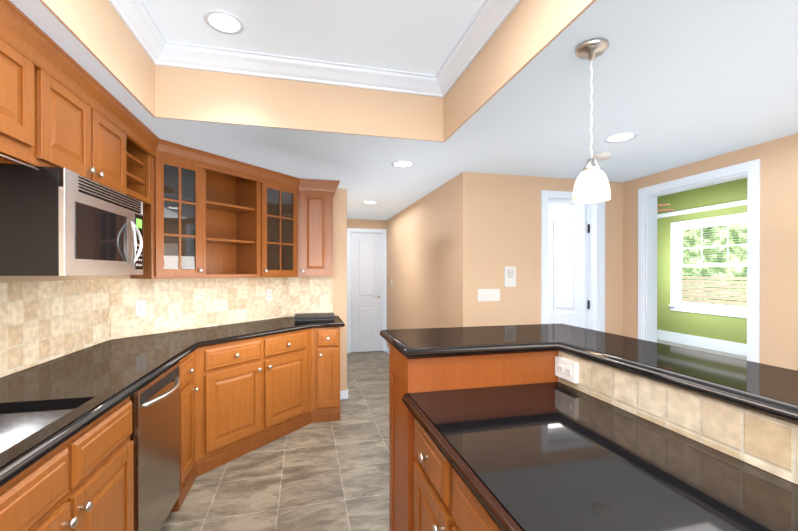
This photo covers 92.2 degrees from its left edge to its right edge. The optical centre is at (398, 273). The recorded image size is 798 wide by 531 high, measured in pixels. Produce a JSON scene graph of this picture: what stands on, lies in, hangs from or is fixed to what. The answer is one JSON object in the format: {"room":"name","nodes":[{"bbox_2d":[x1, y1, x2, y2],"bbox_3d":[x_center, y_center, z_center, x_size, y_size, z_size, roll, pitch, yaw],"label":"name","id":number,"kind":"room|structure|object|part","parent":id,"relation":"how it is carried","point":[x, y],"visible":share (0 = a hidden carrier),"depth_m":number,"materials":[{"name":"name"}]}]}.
{"room":"kitchen","nodes":[
{"label":"kitchen","id":0,"kind":"room"},
{"bbox_2d":[0,275,109,282],"bbox_3d":[-1.514,-0.041,0.359,0.120,2.850,4.850,0,0,-14],"label":"wall","id":1,"kind":"structure","parent":0,"point":[4,279],"depth_m":2.03,"materials":[{"name":"beige paint"}]},
{"bbox_2d":[0,0,43,167],"bbox_3d":[-1.457,-0.669,1.049,0.318,0.495,0.830,0,0,-14],"label":"upper cabinet","id":2,"kind":"object","parent":1,"relation":"attached to","point":[21,45],"depth_m":1.41,"materials":[{"name":"brown wood"}]},
{"bbox_2d":[0,160,155,275],"bbox_3d":[-1.585,-0.208,1.849,0.448,0.428,0.760,0,0,-14],"label":"microwave","id":3,"kind":"object","parent":1,"relation":"attached to","point":[56,219],"depth_m":1.58,"materials":[{"name":"silver metal"}]},
{"bbox_2d":[44,36,135,187],"bbox_3d":[-1.651,-0.673,1.846,0.318,0.495,0.810,0,0,-14],"label":"upper cabinet","id":4,"kind":"object","parent":1,"relation":"attached to","point":[83,124],"depth_m":1.79,"materials":[{"name":"brown wood"}]},
{"bbox_2d":[0,277,332,377],"bbox_3d":[-0.973,0.250,1.799,1.614,0.423,4.489,0,0,-14],"label":"tile backsplash","id":5,"kind":"structure","parent":1,"relation":"attached to","point":[41,322],"depth_m":2.76,"materials":[{"name":"tile"}]},
{"bbox_2d":[135,300,145,315],"bbox_3d":[-1.914,0.253,2.848,0.008,0.114,0.070,0,0,31],"label":"outlet","id":6,"kind":"object","parent":5,"relation":"attached to","point":[140,307],"visible":1,"depth_m":2.84,"materials":[{"name":"white plastic"}]},
{"bbox_2d":[266,289,271,300],"bbox_3d":[-1.302,0.209,3.856,0.008,0.114,0.070,0,0,31],"label":"outlet","id":7,"kind":"object","parent":5,"relation":"attached to","point":[268,294],"visible":1,"depth_m":3.85,"materials":[{"name":"white plastic"}]},
{"bbox_2d":[39,0,158,117],"bbox_3d":[-1.032,-1.120,0.588,0.012,0.406,3.459,0,0,-14],"label":"wall","id":8,"kind":"structure","parent":0,"point":[95,24],"depth_m":1.77,"materials":[{"name":"beige paint"}]},
{"bbox_2d":[108,0,171,66],"bbox_3d":[-0.981,-1.273,0.600,0.095,0.100,3.435,0,0,-14],"label":"crown molding","id":9,"kind":"structure","parent":8,"relation":"attached to","point":[135,14],"depth_m":1.99,"materials":[{"name":"white wood"}]},
{"bbox_2d":[110,275,281,338],"bbox_3d":[-1.659,-0.054,3.404,0.120,2.850,1.678,0,0,31],"label":"wall","id":10,"kind":"structure","parent":0,"point":[119,276],"depth_m":2.75,"materials":[{"name":"beige paint"}]},
{"bbox_2d":[130,136,171,278],"bbox_3d":[-1.797,-0.445,2.721,0.275,0.958,0.241,0,0,-14],"label":"upper cabinet","id":11,"kind":"object","parent":10,"relation":"attached to","point":[153,154],"depth_m":2.66,"materials":[{"name":"brown wood"}]},
{"bbox_2d":[172,148,215,278],"bbox_3d":[-1.625,-0.446,3.005,0.238,0.958,0.275,0,0,-14],"label":"upper cabinet","id":12,"kind":"object","parent":10,"relation":"attached to","point":[191,167],"depth_m":2.86,"materials":[{"name":"brown wood"}]},
{"bbox_2d":[212,160,231,275],"bbox_3d":[-1.624,-0.457,3.332,0.344,0.940,0.344,0,0,-14],"label":"upper cabinet","id":13,"kind":"object","parent":10,"relation":"attached to","point":[221,169],"depth_m":3.38,"materials":[{"name":"brown wood"}]},
{"bbox_2d":[228,164,263,277],"bbox_3d":[-1.357,-0.448,3.471,0.251,0.958,0.225,0,0,-14],"label":"upper cabinet","id":14,"kind":"object","parent":10,"relation":"attached to","point":[247,183],"depth_m":3.42,"materials":[{"name":"brown wood"}]},
{"bbox_3d":[-0.951,-0.865,2.427,1.367,0.115,3.267,0,0,-14],"label":"cabinet crown","id":15,"kind":"part","parent":14,"relation":"part of","materials":[{"name":"brown wood"}]},
{"bbox_2d":[264,168,271,276],"bbox_3d":[-1.335,-0.448,3.483,0.275,0.958,0.238,0,0,-14],"label":"upper cabinet","id":16,"kind":"object","parent":10,"relation":"attached to","point":[267,175],"depth_m":3.44,"materials":[{"name":"brown wood"}]},
{"bbox_2d":[272,172,275,275],"bbox_3d":[-1.372,-0.459,3.748,0.305,0.940,0.305,0,0,-14],"label":"upper cabinet","id":17,"kind":"object","parent":10,"relation":"attached to","point":[273,173],"depth_m":3.49,"materials":[{"name":"brown wood"}]},
{"bbox_2d":[272,176,291,276],"bbox_3d":[-1.127,-0.450,3.836,0.222,0.958,0.275,0,0,-14],"label":"upper cabinet","id":18,"kind":"object","parent":10,"relation":"attached to","point":[278,274],"depth_m":3.60,"materials":[{"name":"brown wood"}]},
{"bbox_2d":[268,180,299,271],"bbox_3d":[-1.112,-0.430,3.590,0.310,0.795,0.309,0,0,-14],"label":"door","id":19,"kind":"structure","parent":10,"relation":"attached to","point":[283,195],"depth_m":3.62,"materials":[{"name":"brown wood"}]},
{"bbox_2d":[160,351,388,530],"bbox_3d":[0.184,1.404,2.705,4.890,0.060,8.850,0,0,-14],"label":"floor","id":20,"kind":"structure","parent":0,"point":[327,476],"depth_m":2.57,"materials":[{"name":"grey tile"}]},
{"bbox_2d":[0,316,344,530],"bbox_3d":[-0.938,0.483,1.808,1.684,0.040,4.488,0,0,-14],"label":"base cabinets","id":21,"kind":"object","parent":20,"relation":"on","point":[153,414],"depth_m":1.97,"materials":[{"name":"brown wood"}]},
{"bbox_2d":[0,404,75,451],"bbox_3d":[-1.266,0.593,0.998,0.469,0.197,0.854,0,0,-14],"label":"sink","id":22,"kind":"object","parent":21,"relation":"in","point":[15,423],"depth_m":1.40,"materials":[{"name":"silver metal"}]},
{"bbox_2d":[130,362,179,530],"bbox_3d":[-1.444,0.942,1.878,0.636,0.871,0.564,0,0,-14],"label":"dishwasher","id":23,"kind":"object","parent":21,"relation":"in","point":[155,435],"depth_m":1.86,"materials":[{"name":"silver metal"}]},
{"bbox_2d":[294,313,335,320],"bbox_3d":[-0.844,0.430,3.850,0.390,0.046,0.300,0,0,-14],"label":"tray","id":24,"kind":"object","parent":21,"relation":"on","point":[313,316],"visible":1,"depth_m":3.74,"materials":[{"name":"black"}]},
{"bbox_2d":[380,323,797,530],"bbox_3d":[0.794,0.838,0.587,1.090,1.090,3.150,0,0,-14],"label":"peninsula bar","id":25,"kind":"object","parent":20,"relation":"on","point":[549,427],"visible":1,"depth_m":1.09,"materials":[{"name":"black stone"}]},
{"bbox_2d":[159,65,442,141],"bbox_3d":[-0.560,-1.128,2.478,1.770,0.406,0.012,0,0,-14],"label":"wall","id":26,"kind":"structure","parent":0,"point":[184,93],"depth_m":2.45,"materials":[{"name":"beige paint"}]},
{"bbox_2d":[168,41,431,95],"bbox_3d":[-0.549,-1.281,2.424,1.560,0.100,0.095,0,0,-14],"label":"crown molding","id":27,"kind":"structure","parent":26,"relation":"attached to","point":[182,55],"depth_m":2.40,"materials":[{"name":"white wood"}]},
{"bbox_2d":[143,0,483,74],"bbox_3d":[-0.154,-1.354,0.801,1.821,0.060,3.459,0,0,-14],"label":"ceiling","id":28,"kind":"structure","parent":0,"point":[420,36],"depth_m":2.08,"materials":[{"name":"white paint"}]},
{"bbox_2d":[204,10,243,34],"bbox_3d":[-0.922,-1.327,2.029,0.196,0.005,0.196,0,0,-14],"label":"recessed light","id":29,"kind":"object","parent":28,"relation":"in","point":[223,22],"visible":1,"depth_m":2.03,"materials":[{"name":"white"}]},
{"bbox_2d":[333,188,346,390],"bbox_3d":[-1.189,-0.062,5.343,0.660,2.850,2.500,0,0,-14],"label":"wall","id":30,"kind":"structure","parent":0,"point":[340,253],"depth_m":4.19,"materials":[{"name":"beige paint"}]},
{"bbox_2d":[292,176,335,276],"bbox_3d":[-0.885,-0.450,3.940,0.397,0.958,0.363,0,0,-14],"label":"upper cabinet","id":31,"kind":"object","parent":30,"relation":"attached to","point":[316,196],"depth_m":3.81,"materials":[{"name":"brown wood"}]},
{"bbox_2d":[343,389,347,398],"bbox_3d":[-0.850,1.317,5.363,0.024,0.090,2.394,0,0,-14],"label":"baseboard","id":32,"kind":"structure","parent":30,"relation":"attached to","point":[343,394],"depth_m":4.20,"materials":[{"name":"white wood"}]},
{"bbox_2d":[347,219,386,232],"bbox_3d":[-0.690,-0.068,6.691,0.950,2.850,0.120,0,0,-14],"label":"wall","id":33,"kind":"structure","parent":0,"point":[366,224],"depth_m":6.66,"materials":[{"name":"beige paint"}]},
{"bbox_2d":[351,233,382,351],"bbox_3d":[-0.553,0.321,6.660,0.560,2.055,0.087,0,0,-14],"label":"hall door","id":34,"kind":"structure","parent":33,"relation":"in","point":[366,288],"depth_m":6.67,"materials":[{"name":"white wood"}]},
{"bbox_2d":[347,228,386,352],"bbox_3d":[-0.563,0.287,6.673,0.698,2.140,0.058,0,0,-14],"label":"door frame","id":35,"kind":"structure","parent":33,"relation":"attached to","point":[349,230],"depth_m":6.61,"materials":[{"name":"white wood"}]},
{"bbox_2d":[10,0,797,219],"bbox_3d":[0.270,-0.956,2.721,4.710,0.060,8.840,0,0,-14],"label":"ceiling","id":36,"kind":"structure","parent":0,"point":[677,83],"depth_m":2.21,"materials":[{"name":"white paint"}]},
{"bbox_2d":[363,201,377,203],"bbox_3d":[-0.376,-0.933,4.997,0.196,0.005,0.196,0,0,-14],"label":"recessed light","id":37,"kind":"object","parent":36,"relation":"in","point":[370,202],"visible":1,"depth_m":5.02,"materials":[{"name":"white"}]},
{"bbox_2d":[391,161,414,167],"bbox_3d":[0.034,-0.926,3.238,0.196,0.005,0.196,0,0,-14],"label":"recessed light","id":38,"kind":"object","parent":36,"relation":"in","point":[402,164],"visible":1,"depth_m":3.24,"materials":[{"name":"white"}]},
{"bbox_2d":[572,38,610,202],"bbox_3d":[0.781,-0.610,1.559,0.142,0.622,0.142,0,0,-14],"label":"pendant light","id":39,"kind":"object","parent":36,"relation":"hanging from","point":[591,184],"visible":1,"depth_m":1.53,"materials":[{"name":"white glass"}]},
{"bbox_2d":[593,152,611,160],"bbox_3d":[1.572,-0.909,2.972,0.130,0.037,0.130,0,0,-14],"label":"smoke detector","id":40,"kind":"object","parent":36,"relation":"attached to","point":[599,156],"visible":0.94,"depth_m":2.94,"materials":[{"name":"white plastic"}]},
{"bbox_2d":[604,132,636,142],"bbox_3d":[1.496,-0.923,2.596,0.196,0.005,0.196,0,0,-14],"label":"recessed light","id":41,"kind":"object","parent":36,"relation":"in","point":[621,136],"visible":1,"depth_m":2.59,"materials":[{"name":"white"}]},
{"bbox_2d":[387,172,474,347],"bbox_3d":[0.228,-0.062,5.191,0.120,2.850,3.470,0,0,-14],"label":"wall","id":42,"kind":"structure","parent":0,"point":[431,255],"depth_m":4.23,"materials":[{"name":"beige paint"}]},
{"bbox_2d":[443,0,595,141],"bbox_3d":[0.724,-1.122,1.017,0.012,0.406,3.459,0,0,-14],"label":"wall","id":43,"kind":"structure","parent":0,"point":[527,32],"depth_m":1.83,"materials":[{"name":"beige paint"}]},
{"bbox_2d":[432,0,519,97],"bbox_3d":[0.673,-1.275,1.004,0.095,0.100,3.435,0,0,-14],"label":"crown molding","id":44,"kind":"structure","parent":43,"relation":"attached to","point":[480,30],"depth_m":2.11,"materials":[{"name":"white wood"}]},
{"bbox_2d":[475,172,623,335],"bbox_3d":[1.476,-0.056,3.772,1.630,2.850,0.120,0,0,-14],"label":"wall","id":45,"kind":"structure","parent":0,"point":[507,220],"depth_m":3.63,"materials":[{"name":"beige paint"}]},
{"bbox_2d":[478,289,499,300],"bbox_3d":[0.828,0.194,3.545,0.211,0.104,0.013,0,0,-14],"label":"light switch","id":46,"kind":"object","parent":45,"relation":"attached to","point":[488,294],"visible":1,"depth_m":3.54,"materials":[{"name":"white plastic"}]},
{"bbox_2d":[504,266,515,286],"bbox_3d":[1.040,0.025,3.595,0.116,0.190,0.015,0,0,-14],"label":"switch panel","id":47,"kind":"object","parent":45,"relation":"attached to","point":[509,276],"visible":1,"depth_m":3.59,"materials":[{"name":"white plastic"}]},
{"bbox_2d":[548,204,589,328],"bbox_3d":[1.822,0.322,4.177,0.046,2.075,0.573,0,0,-25],"label":"closet door","id":48,"kind":"structure","parent":45,"relation":"in","point":[568,232],"depth_m":4.13,"materials":[{"name":"white wood"}]},
{"bbox_2d":[541,190,604,331],"bbox_3d":[1.694,0.284,3.817,0.715,2.170,0.138,0,0,-14],"label":"door frame","id":49,"kind":"structure","parent":45,"relation":"attached to","point":[596,211],"depth_m":3.83,"materials":[{"name":"white wood"}]},
{"bbox_2d":[549,133,797,370],"bbox_3d":[2.724,-0.050,2.352,0.120,2.850,6.710,0,0,-14],"label":"wall","id":50,"kind":"structure","parent":0,"point":[778,158],"depth_m":2.67,"materials":[{"name":"beige paint"}]},
{"bbox_2d":[638,159,759,362],"bbox_3d":[2.506,0.277,3.242,0.156,2.190,1.017,0,0,-14],"label":"door frame","id":51,"kind":"structure","parent":50,"relation":"attached to","point":[647,205],"depth_m":3.17,"materials":[{"name":"white wood"}]},
{"bbox_2d":[657,339,746,360],"bbox_3d":[4.191,1.392,5.049,4.010,0.064,7.800,0,0,-14],"label":"floor","id":52,"kind":"structure","parent":0,"point":[731,355],"depth_m":6.79,"materials":[{"name":"grey"}]},
{"bbox_2d":[657,178,746,343],"bbox_3d":[6.003,-0.138,5.486,0.120,3.000,7.640,0,0,-14],"label":"wall","id":53,"kind":"structure","parent":0,"point":[727,328],"depth_m":7.20,"materials":[{"name":"green paint"}]},
{"bbox_2d":[657,200,746,355],"bbox_3d":[5.993,0.072,5.484,0.140,2.580,7.400,0,0,-14],"label":"trim","id":54,"kind":"structure","parent":53,"relation":"attached to","point":[718,345],"depth_m":6.99,"materials":[{"name":"white wood"}]},
{"bbox_2d":[669,213,746,317],"bbox_3d":[5.633,-0.144,6.914,0.160,1.740,1.550,0,0,-14],"label":"room window","id":55,"kind":"structure","parent":53,"relation":"in","point":[676,284],"depth_m":7.22,"materials":[{"name":"white wood"}]},
{"bbox_2d":[677,219,746,307],"bbox_3d":[5.619,-0.168,6.910,0.034,1.468,1.280,0,0,-14],"label":"window blinds","id":56,"kind":"object","parent":55,"relation":"attached to","point":[714,225],"visible":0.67,"depth_m":6.86,"materials":[{"name":"white plastic"}]},
{"bbox_3d":[4.153,-1.666,5.027,3.930,0.060,7.640,0,0,-14],"label":"ceiling","id":57,"kind":"structure","parent":0,"visible":0},
{"bbox_2d":[657,204,672,210],"bbox_3d":[4.084,-1.348,6.636,1.280,0.590,1.218,0,0,-14],"label":"ceiling fan","id":58,"kind":"object","parent":57,"relation":"hanging from","point":[660,205],"visible":0.1,"depth_m":6.22,"materials":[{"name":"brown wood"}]},
{"label":"outside","id":59,"kind":"structure","parent":0,"visible":0},
{"bbox_2d":[682,223,746,305],"bbox_3d":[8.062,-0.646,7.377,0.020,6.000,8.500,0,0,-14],"label":"trees","id":60,"kind":"object","parent":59,"point":[698,272],"depth_m":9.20,"materials":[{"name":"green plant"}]},
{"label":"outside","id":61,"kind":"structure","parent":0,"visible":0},
{"bbox_2d":[682,276,746,306],"bbox_3d":[6.887,0.005,7.092,0.800,3.700,6.500,0,0,-14],"label":"fence","id":62,"kind":"object","parent":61,"point":[717,289],"depth_m":8.36,"materials":[{"name":"brown wood"}]}
]}

